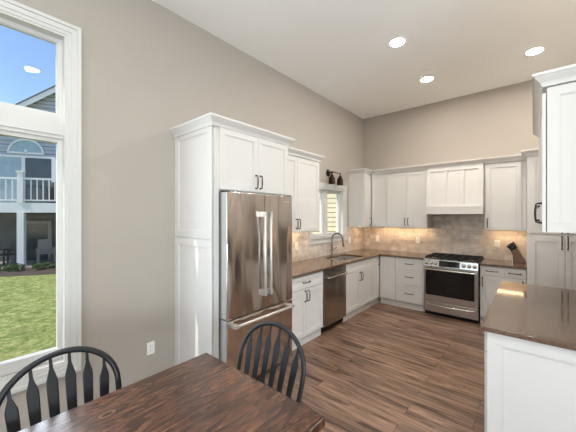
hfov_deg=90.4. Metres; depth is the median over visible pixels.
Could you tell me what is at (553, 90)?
upper cabinet
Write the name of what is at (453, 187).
range hood
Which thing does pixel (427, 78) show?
recessed light
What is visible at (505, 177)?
upper cabinet
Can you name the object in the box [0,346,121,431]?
chair
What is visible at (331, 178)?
wall sconce
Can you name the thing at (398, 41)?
recessed light
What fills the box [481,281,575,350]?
countertop
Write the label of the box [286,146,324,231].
upper cabinet
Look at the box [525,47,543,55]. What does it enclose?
recessed light
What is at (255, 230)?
refrigerator
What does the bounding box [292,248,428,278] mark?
countertop
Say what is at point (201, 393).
dining table
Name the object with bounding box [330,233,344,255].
faucet
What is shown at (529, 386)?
base cabinet
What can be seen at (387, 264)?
base cabinet
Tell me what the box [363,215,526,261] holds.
backsplash
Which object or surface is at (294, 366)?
chair
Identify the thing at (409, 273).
base cabinet
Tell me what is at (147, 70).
wall
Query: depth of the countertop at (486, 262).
4.24 m
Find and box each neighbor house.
[0,85,55,260]
[312,193,335,233]
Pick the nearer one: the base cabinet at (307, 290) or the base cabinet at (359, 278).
the base cabinet at (307, 290)
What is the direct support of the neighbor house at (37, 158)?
on the lawn
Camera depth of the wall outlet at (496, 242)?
4.64 m
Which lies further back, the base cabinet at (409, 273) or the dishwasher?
the base cabinet at (409, 273)
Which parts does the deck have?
post, rail, rail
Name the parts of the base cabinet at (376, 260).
door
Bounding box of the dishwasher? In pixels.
[321,265,347,332]
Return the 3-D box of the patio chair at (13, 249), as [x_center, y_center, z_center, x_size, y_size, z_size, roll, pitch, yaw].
[-12.558,1.682,12.843,0.660,1.050,0.730,0,0,16]
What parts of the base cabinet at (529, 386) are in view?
drawer, door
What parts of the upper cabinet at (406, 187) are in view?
door, crown molding, door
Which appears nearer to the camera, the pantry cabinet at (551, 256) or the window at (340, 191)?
the pantry cabinet at (551, 256)
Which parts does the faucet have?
spout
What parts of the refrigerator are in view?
door, panel, freezer drawer, panel, handle, handle, panel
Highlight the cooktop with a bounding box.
[426,257,483,262]
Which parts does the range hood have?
crown molding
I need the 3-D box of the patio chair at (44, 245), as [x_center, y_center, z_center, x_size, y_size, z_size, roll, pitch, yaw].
[-11.388,1.682,13.447,0.730,1.050,0.660,0,0,43]
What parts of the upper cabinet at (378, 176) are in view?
crown molding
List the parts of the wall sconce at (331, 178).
lamp shade, lamp shade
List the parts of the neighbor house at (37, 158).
pane, pane, door, pane, wall trim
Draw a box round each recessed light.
[389,37,405,46]
[420,76,433,81]
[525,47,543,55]
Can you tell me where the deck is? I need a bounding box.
[0,170,55,265]
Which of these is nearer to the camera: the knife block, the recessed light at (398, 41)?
the recessed light at (398, 41)
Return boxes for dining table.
[18,353,324,431]
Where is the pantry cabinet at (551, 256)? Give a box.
[521,148,575,289]
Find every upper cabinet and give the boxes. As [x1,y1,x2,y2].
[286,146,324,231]
[347,168,372,226]
[372,169,386,226]
[385,164,431,227]
[484,154,526,230]
[532,64,575,232]
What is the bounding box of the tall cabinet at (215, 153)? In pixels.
[169,112,294,364]
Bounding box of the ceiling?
[152,0,575,118]
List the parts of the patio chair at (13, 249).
leg, backrest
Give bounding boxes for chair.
[0,240,16,265]
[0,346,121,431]
[36,239,55,261]
[236,321,305,403]
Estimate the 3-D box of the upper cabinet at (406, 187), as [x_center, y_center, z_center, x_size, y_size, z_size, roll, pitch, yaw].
[2.263,-0.327,5.374,0.735,1.118,0.390,0,0,41]
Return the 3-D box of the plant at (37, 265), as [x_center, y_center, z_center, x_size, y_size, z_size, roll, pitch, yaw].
[-9.975,2.038,11.611,0.666,0.312,0.673,0,0,41]
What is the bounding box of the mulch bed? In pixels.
[0,266,55,276]
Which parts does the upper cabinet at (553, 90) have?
handle, door, door, door, crown molding, panel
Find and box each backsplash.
[292,227,362,261]
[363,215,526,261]
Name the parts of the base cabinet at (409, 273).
drawer, drawer, drawer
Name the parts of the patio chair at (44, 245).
backrest, seat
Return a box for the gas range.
[423,252,483,323]
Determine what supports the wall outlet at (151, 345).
attached to the wall at (147, 70)
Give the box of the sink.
[331,256,357,260]
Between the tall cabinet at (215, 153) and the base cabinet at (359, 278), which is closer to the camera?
the tall cabinet at (215, 153)
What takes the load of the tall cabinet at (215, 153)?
on the floor
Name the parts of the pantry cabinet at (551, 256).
crown molding, door, door, door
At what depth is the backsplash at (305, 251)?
4.95 m
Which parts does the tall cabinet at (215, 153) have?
panel, crown molding, door, frame, door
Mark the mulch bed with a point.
(28, 271)
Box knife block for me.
[507,242,524,263]
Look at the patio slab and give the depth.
13.30 m
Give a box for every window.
[0,0,80,393]
[309,182,346,244]
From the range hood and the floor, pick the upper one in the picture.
the range hood
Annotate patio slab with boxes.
[0,259,55,268]
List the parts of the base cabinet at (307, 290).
door, drawer, door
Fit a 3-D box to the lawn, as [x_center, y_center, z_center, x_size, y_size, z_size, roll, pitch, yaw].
[-11.774,2.252,13.720,29.840,0.040,46.000,0,0,41]
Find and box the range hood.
[425,158,483,213]
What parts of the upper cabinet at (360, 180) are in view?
panel, crown molding, door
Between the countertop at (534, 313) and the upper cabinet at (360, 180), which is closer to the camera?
the countertop at (534, 313)
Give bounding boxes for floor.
[256,302,484,431]
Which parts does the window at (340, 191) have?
casement sash, casement sash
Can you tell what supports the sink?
in the countertop at (309, 266)
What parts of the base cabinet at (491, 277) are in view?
drawer, door, drawer, door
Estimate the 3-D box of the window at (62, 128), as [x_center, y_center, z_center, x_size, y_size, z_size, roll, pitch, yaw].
[-1.969,-0.126,2.081,0.180,2.751,0.734,0,0,41]
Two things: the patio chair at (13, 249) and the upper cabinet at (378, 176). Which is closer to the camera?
the upper cabinet at (378, 176)
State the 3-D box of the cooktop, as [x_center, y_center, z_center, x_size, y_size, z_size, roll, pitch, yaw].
[2.768,0.726,4.761,0.763,0.025,0.643,0,0,41]
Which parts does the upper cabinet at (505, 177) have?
crown molding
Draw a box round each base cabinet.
[292,271,322,350]
[342,258,372,321]
[371,256,380,305]
[380,256,395,305]
[395,257,424,311]
[480,265,526,323]
[484,331,575,431]
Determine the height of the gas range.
0.950 m
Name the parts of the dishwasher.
handle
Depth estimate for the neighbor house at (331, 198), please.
10.85 m
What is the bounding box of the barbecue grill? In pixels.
[47,182,55,202]
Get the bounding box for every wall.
[0,0,362,431]
[363,80,538,214]
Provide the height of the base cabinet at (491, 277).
0.885 m
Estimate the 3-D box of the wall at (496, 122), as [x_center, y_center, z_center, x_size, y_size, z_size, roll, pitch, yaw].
[4.559,-0.218,3.763,7.900,3.700,0.150,0,0,41]
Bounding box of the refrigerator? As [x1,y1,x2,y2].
[219,190,294,376]
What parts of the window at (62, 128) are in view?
sash, sash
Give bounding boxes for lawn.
[0,274,55,361]
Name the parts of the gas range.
handle, handle, control panel, storage drawer, oven door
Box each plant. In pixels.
[2,263,25,271]
[32,261,52,269]
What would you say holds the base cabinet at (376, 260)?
on the floor
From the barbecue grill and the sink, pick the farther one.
the barbecue grill
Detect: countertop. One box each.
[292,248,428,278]
[479,258,526,268]
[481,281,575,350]
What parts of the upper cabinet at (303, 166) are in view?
door, crown molding, door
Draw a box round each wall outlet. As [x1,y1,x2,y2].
[147,341,154,354]
[494,240,499,247]
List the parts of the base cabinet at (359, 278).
door, drawer, door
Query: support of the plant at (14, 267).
on the mulch bed
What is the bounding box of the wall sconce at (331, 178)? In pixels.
[326,169,342,184]
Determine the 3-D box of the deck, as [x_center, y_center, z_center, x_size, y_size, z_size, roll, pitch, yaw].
[-10.864,0.172,13.396,9.030,4.120,2.060,0,0,-18]
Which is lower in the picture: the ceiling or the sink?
the sink

